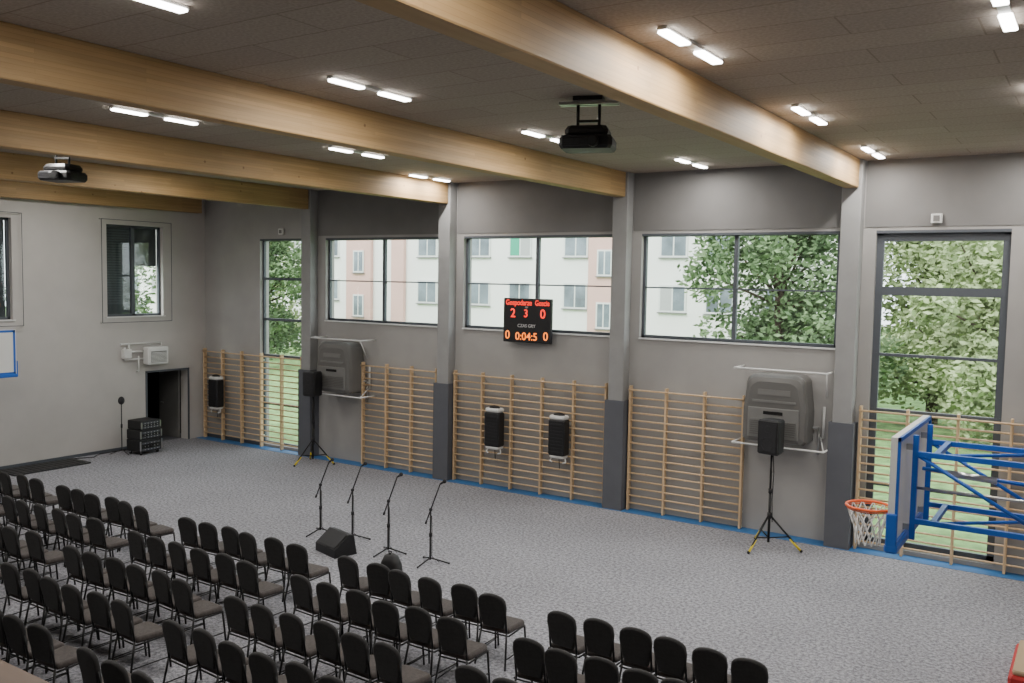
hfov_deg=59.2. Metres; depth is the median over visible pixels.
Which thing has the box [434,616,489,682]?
banquet chair
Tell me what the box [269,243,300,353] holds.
broadleaf tree
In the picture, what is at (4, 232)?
window
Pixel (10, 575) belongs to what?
banquet chair
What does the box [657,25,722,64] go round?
ceiling light
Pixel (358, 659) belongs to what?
banquet chair
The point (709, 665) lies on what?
banquet chair
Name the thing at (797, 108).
ceiling light
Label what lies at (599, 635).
banquet chair
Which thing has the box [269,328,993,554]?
lawn
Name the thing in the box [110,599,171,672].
banquet chair
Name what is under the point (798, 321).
broadleaf tree
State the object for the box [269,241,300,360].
broadleaf tree
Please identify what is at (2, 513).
banquet chair
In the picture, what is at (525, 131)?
ceiling light
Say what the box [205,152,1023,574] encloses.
wall
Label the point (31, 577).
banquet chair
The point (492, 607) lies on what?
banquet chair
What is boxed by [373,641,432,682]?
banquet chair
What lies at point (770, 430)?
speaker
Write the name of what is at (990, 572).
strip
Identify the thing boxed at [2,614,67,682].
banquet chair
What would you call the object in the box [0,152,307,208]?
ceiling beam
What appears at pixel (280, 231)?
sensor
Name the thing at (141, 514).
banquet chair
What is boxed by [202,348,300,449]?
wall bars
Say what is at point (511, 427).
wall bars
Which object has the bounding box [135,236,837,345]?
apartment building
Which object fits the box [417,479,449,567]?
microphone stand
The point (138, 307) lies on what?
broadleaf tree
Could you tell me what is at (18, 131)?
ceiling beam
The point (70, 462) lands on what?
door mat
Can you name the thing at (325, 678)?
banquet chair
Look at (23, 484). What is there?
banquet chair
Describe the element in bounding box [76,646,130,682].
banquet chair
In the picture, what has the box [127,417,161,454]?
rack
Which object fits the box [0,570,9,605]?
banquet chair
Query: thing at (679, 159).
ceiling light
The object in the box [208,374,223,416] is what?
loudspeaker
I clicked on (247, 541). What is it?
banquet chair
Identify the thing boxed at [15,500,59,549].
banquet chair
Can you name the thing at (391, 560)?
backpack
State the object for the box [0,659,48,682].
gallery railing
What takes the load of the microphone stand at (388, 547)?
on the floor
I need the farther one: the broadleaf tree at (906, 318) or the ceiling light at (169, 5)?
the broadleaf tree at (906, 318)
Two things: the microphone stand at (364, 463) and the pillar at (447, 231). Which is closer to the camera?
the microphone stand at (364, 463)
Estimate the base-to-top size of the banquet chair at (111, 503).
0.926 m
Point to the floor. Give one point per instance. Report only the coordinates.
(818, 614)
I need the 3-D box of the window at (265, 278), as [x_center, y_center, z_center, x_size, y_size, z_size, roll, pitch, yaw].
[-6.205,0.048,24.657,1.820,5.680,0.170,4,5,33]
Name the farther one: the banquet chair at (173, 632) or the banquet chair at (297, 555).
the banquet chair at (297, 555)
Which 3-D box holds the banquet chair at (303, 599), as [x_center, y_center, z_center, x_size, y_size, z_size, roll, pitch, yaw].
[-2.601,3.472,11.884,0.475,0.926,0.558,4,5,37]
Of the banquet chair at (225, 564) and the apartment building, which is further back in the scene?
the apartment building
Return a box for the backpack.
[381,550,402,570]
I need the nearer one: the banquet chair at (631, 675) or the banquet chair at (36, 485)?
the banquet chair at (631, 675)
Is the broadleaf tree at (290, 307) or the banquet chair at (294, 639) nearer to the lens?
the banquet chair at (294, 639)
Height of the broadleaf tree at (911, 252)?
9.917 m
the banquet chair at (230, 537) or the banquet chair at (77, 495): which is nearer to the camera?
the banquet chair at (230, 537)
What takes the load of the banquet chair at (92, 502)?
on the floor
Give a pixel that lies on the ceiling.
(900, 79)
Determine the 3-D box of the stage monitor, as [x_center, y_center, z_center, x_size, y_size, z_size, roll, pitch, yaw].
[-3.057,3.480,15.660,0.440,0.360,0.640,-3,5,-42]
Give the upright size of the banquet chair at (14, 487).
0.926 m
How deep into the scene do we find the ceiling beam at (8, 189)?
23.04 m
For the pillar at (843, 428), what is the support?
on the floor
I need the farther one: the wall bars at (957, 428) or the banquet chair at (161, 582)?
the wall bars at (957, 428)
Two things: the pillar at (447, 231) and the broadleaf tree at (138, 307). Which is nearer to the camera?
the pillar at (447, 231)
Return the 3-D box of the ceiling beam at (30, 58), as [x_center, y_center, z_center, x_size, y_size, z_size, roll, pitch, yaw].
[-3.103,-2.737,10.391,0.240,0.499,19.355,4,5,33]
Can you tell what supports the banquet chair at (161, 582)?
on the floor
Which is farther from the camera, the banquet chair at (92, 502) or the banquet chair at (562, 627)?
the banquet chair at (92, 502)
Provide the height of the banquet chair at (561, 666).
0.926 m
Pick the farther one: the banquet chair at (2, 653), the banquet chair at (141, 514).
the banquet chair at (141, 514)
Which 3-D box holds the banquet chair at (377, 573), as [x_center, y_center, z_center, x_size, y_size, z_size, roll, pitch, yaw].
[-1.704,3.449,12.440,0.475,0.926,0.558,3,5,28]
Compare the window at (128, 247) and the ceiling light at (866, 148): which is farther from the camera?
the window at (128, 247)
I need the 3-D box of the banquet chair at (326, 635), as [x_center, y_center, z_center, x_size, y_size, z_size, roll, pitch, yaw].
[-1.962,3.592,10.336,0.475,0.926,0.558,4,5,35]
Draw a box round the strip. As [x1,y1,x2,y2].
[197,436,1023,580]
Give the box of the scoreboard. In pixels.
[503,298,552,343]
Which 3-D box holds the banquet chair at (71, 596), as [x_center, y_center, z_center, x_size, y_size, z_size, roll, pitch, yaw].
[-5.337,3.460,11.380,0.475,0.926,0.558,4,5,33]
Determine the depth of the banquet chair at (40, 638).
9.94 m
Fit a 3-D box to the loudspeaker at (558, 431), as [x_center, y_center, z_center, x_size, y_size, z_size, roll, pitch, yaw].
[1.006,2.144,19.493,0.427,1.230,0.268,4,5,33]
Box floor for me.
[0,433,1023,682]
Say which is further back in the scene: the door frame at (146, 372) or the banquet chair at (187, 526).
the door frame at (146, 372)
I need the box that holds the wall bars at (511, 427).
[452,370,607,499]
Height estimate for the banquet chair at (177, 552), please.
0.926 m
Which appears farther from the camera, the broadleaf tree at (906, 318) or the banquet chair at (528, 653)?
the broadleaf tree at (906, 318)
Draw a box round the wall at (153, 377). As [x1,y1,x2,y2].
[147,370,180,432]
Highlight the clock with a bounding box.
[515,332,536,340]
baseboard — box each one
[0,446,126,469]
[207,433,259,444]
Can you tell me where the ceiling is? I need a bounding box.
[0,0,1023,190]
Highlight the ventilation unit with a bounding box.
[120,341,167,371]
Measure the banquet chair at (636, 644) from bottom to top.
0.926 m
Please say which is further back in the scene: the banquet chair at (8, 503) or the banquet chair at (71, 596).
the banquet chair at (8, 503)
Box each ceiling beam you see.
[0,21,625,196]
[0,110,447,203]
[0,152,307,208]
[0,180,201,212]
[355,0,859,187]
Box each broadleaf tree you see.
[5,266,155,313]
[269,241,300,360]
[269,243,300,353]
[676,235,910,394]
[835,241,999,423]
[881,242,976,386]
[907,241,1003,444]
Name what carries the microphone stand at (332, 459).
on the floor
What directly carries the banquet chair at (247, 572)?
on the floor
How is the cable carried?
on the floor
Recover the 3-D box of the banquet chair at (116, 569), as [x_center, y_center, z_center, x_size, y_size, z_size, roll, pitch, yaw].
[-5.280,3.384,12.480,0.475,0.926,0.558,3,5,31]
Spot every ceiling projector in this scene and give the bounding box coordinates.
[38,155,86,182]
[559,95,619,153]
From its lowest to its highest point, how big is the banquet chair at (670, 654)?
0.926 m
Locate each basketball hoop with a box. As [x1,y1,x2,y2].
[0,329,17,377]
[845,415,1023,553]
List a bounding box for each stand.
[111,396,128,454]
[306,458,333,536]
[347,462,370,539]
[373,472,406,556]
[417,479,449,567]
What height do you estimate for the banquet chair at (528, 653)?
0.926 m
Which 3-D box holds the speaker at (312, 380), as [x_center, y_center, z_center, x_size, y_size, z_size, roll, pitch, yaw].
[-5.086,1.943,22.775,1.036,2.360,0.963,4,5,33]
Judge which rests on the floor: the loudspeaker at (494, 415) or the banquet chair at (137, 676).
the banquet chair at (137, 676)
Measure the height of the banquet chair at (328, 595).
0.926 m
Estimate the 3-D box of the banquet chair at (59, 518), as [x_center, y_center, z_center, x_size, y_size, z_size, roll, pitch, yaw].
[-7.277,3.177,14.943,0.475,0.926,0.558,4,5,37]
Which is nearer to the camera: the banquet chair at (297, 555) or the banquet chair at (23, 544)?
the banquet chair at (297, 555)
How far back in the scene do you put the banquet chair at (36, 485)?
16.87 m
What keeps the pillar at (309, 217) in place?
on the floor
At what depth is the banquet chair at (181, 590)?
11.50 m
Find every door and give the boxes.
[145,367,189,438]
[159,370,179,437]
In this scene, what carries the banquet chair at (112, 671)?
on the floor
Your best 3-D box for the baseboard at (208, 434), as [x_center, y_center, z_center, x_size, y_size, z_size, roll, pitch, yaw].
[-8.046,2.801,25.923,2.350,0.094,0.014,4,5,33]
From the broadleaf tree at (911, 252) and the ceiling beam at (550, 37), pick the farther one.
the broadleaf tree at (911, 252)
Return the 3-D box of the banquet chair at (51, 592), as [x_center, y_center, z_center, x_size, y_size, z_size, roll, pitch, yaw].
[-5.741,3.434,11.652,0.475,0.926,0.558,4,5,33]
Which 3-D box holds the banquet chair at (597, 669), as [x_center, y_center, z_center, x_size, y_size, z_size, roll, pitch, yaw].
[1.032,3.701,9.515,0.475,0.926,0.558,3,5,30]
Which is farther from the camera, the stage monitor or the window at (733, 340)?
the window at (733, 340)
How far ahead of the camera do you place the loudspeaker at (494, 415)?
20.30 m
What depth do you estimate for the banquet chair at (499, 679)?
8.74 m
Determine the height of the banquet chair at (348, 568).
0.926 m
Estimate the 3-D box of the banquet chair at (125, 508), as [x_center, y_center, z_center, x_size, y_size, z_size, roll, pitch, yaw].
[-6.423,3.153,15.492,0.475,0.926,0.558,4,5,37]
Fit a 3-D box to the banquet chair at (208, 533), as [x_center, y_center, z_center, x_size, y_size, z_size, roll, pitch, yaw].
[-4.641,3.268,14.291,0.475,0.926,0.558,3,5,30]
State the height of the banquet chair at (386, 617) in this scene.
0.926 m
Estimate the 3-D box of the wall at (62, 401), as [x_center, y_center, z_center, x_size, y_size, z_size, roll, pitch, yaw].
[-14.503,-0.226,18.230,0.320,7.000,19.650,4,5,33]
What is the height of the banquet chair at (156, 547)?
0.926 m
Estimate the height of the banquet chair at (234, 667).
0.926 m
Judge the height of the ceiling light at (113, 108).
0.053 m
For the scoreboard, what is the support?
attached to the wall at (986, 191)
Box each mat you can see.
[0,458,90,475]
[1007,640,1023,682]
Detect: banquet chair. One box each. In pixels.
[0,471,36,509]
[0,482,24,504]
[0,506,15,529]
[0,523,37,580]
[0,562,57,622]
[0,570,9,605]
[0,610,47,671]
[0,646,19,664]
[1,526,51,583]
[2,495,45,543]
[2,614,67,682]
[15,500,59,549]
[16,474,54,515]
[23,568,80,629]
[24,530,75,585]
[27,623,78,682]
[29,478,68,519]
[33,503,76,550]
[40,576,97,641]
[51,508,94,566]
[55,485,84,526]
[61,584,120,648]
[63,545,114,596]
[65,513,110,567]
[71,489,112,534]
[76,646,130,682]
[82,551,134,608]
[84,493,125,538]
[86,517,131,568]
[87,591,146,659]
[101,660,129,682]
[104,496,146,551]
[105,557,157,615]
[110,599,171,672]
[117,501,159,551]
[126,564,180,623]
[127,530,173,578]
[130,670,153,682]
[133,505,174,557]
[146,536,194,590]
[151,570,205,629]
[162,619,222,682]
[168,541,216,597]
[171,578,226,644]
[178,517,218,563]
[190,548,238,603]
[192,628,248,682]
[198,522,226,565]
[215,553,262,607]
[218,641,278,682]
[221,526,264,574]
[224,596,280,660]
[236,560,286,615]
[238,532,283,582]
[248,652,286,682]
[250,604,307,672]
[264,537,291,601]
[279,612,337,680]
[283,543,330,603]
[285,661,314,682]
[290,574,341,635]
[313,620,368,682]
[316,582,368,644]
[318,675,344,682]
[337,556,384,598]
[341,632,376,682]
[345,589,397,654]
[366,563,404,617]
[371,600,424,664]
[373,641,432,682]
[388,569,436,628]
[404,606,458,679]
[418,577,467,639]
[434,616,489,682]
[451,583,498,644]
[455,665,487,682]
[474,593,525,670]
[491,677,517,682]
[513,637,545,682]
[544,648,584,682]
[547,611,587,659]
[582,618,620,674]
[584,656,620,682]
[619,627,657,681]
[622,668,658,682]
[653,636,695,682]
[661,678,686,682]
[692,647,730,682]
[730,657,768,682]
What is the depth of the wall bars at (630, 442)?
18.10 m
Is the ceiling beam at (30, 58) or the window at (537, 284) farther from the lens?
the window at (537, 284)
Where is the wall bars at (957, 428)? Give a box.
[853,405,1023,573]
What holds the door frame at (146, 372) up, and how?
in the wall at (62, 401)
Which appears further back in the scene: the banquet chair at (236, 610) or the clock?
the clock
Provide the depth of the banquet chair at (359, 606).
11.15 m
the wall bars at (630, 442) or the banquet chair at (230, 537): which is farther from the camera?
the wall bars at (630, 442)
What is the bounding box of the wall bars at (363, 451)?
[360,362,436,471]
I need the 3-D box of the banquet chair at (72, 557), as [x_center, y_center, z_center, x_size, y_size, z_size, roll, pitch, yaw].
[-6.107,3.336,12.969,0.475,0.926,0.558,4,5,34]
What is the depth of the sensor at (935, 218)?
15.43 m
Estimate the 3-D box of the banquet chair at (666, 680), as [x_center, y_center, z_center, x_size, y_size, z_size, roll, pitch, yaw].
[1.760,3.748,9.020,0.475,0.926,0.558,4,5,36]
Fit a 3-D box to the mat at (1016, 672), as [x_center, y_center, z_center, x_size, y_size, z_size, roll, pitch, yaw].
[6.886,4.029,10.567,1.800,0.320,1.200,4,5,33]
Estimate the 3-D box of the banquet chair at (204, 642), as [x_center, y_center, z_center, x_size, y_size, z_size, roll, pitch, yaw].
[-3.231,3.590,10.055,0.475,0.926,0.558,4,5,37]
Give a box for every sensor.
[278,229,283,234]
[931,214,942,222]
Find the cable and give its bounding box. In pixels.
[75,449,126,458]
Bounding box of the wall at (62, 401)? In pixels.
[0,197,205,466]
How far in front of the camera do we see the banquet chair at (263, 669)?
9.23 m
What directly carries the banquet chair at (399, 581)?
on the floor
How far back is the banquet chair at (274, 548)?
13.31 m
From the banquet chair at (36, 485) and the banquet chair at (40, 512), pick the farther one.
the banquet chair at (36, 485)
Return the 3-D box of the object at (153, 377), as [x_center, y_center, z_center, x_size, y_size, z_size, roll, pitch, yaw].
[-11.200,1.510,26.439,2.980,2.500,2.400,4,5,33]
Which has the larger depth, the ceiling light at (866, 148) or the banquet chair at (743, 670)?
the ceiling light at (866, 148)
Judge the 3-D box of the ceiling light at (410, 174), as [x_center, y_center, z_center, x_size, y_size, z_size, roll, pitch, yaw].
[-1.799,-3.599,19.812,0.110,0.053,1.360,4,5,33]
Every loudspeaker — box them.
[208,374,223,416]
[484,405,503,458]
[548,412,568,468]
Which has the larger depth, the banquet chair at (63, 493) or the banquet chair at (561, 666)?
the banquet chair at (63, 493)
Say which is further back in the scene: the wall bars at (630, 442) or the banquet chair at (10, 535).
the wall bars at (630, 442)
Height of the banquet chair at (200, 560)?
0.926 m
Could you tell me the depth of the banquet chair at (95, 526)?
14.25 m
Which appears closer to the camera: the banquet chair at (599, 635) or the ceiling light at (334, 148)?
the banquet chair at (599, 635)
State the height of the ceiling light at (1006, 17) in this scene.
0.053 m
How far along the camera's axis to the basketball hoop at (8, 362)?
20.88 m
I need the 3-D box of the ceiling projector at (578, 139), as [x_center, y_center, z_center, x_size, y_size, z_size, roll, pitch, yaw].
[0.917,-2.631,10.878,0.720,0.637,0.585,2,4,13]
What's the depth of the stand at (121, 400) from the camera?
23.67 m
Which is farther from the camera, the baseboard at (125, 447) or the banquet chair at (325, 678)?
the baseboard at (125, 447)
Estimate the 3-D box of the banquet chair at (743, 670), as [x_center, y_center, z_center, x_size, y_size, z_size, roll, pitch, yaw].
[2.566,3.725,9.548,0.475,0.926,0.558,3,5,30]
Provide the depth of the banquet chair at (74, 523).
14.45 m
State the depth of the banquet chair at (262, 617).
10.61 m
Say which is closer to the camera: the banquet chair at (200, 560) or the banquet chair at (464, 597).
the banquet chair at (464, 597)
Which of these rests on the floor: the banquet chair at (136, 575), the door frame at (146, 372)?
the banquet chair at (136, 575)
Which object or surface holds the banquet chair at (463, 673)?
on the floor
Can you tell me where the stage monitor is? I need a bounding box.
[316,527,356,558]
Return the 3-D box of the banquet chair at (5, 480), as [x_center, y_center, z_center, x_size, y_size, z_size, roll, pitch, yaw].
[-9.625,2.953,17.555,0.475,0.926,0.558,4,5,37]
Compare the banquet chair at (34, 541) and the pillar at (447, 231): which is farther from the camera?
the pillar at (447, 231)
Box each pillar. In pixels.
[298,190,318,456]
[432,182,456,480]
[602,172,633,510]
[823,159,865,549]
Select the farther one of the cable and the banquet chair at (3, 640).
the cable
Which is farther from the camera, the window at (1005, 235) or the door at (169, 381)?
the door at (169, 381)
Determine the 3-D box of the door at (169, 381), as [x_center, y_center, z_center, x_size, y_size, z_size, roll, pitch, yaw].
[-10.054,1.791,26.370,0.900,1.970,0.122,4,5,33]
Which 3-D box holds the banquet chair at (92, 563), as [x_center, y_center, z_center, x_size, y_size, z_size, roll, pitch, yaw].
[-5.710,3.361,12.706,0.475,0.926,0.558,3,5,30]
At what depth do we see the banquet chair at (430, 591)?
11.68 m
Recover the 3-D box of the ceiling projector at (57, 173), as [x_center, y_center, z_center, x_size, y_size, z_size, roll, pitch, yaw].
[-7.684,-3.073,15.343,0.720,0.677,0.585,2,4,13]
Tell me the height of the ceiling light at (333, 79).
0.053 m
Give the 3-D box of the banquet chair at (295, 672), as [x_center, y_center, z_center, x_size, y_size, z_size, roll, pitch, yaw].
[-2.007,3.667,9.257,0.475,0.926,0.558,4,5,35]
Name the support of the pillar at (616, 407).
on the floor
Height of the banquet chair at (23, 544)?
0.926 m
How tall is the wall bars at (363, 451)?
2.612 m
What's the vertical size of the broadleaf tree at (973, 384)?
8.137 m
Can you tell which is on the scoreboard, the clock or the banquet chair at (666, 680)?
the clock
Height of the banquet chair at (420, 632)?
0.926 m
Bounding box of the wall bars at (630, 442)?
[626,385,744,528]
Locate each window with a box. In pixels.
[0,211,23,326]
[99,218,171,322]
[260,239,300,446]
[324,237,437,327]
[462,234,611,336]
[638,231,839,349]
[864,229,1011,561]
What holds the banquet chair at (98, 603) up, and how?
on the floor
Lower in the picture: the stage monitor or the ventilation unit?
the stage monitor
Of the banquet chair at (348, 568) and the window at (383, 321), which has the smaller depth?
the banquet chair at (348, 568)
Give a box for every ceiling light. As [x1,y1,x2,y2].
[109,106,198,124]
[135,0,189,13]
[327,75,411,101]
[328,146,384,158]
[409,173,450,181]
[521,129,558,142]
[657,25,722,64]
[675,157,707,168]
[791,104,826,124]
[861,145,884,158]
[991,0,1017,31]
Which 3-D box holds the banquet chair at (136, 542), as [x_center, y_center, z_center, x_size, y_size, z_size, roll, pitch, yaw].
[-5.518,3.292,13.740,0.475,0.926,0.558,4,5,36]
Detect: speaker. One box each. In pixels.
[293,371,334,466]
[747,418,802,553]

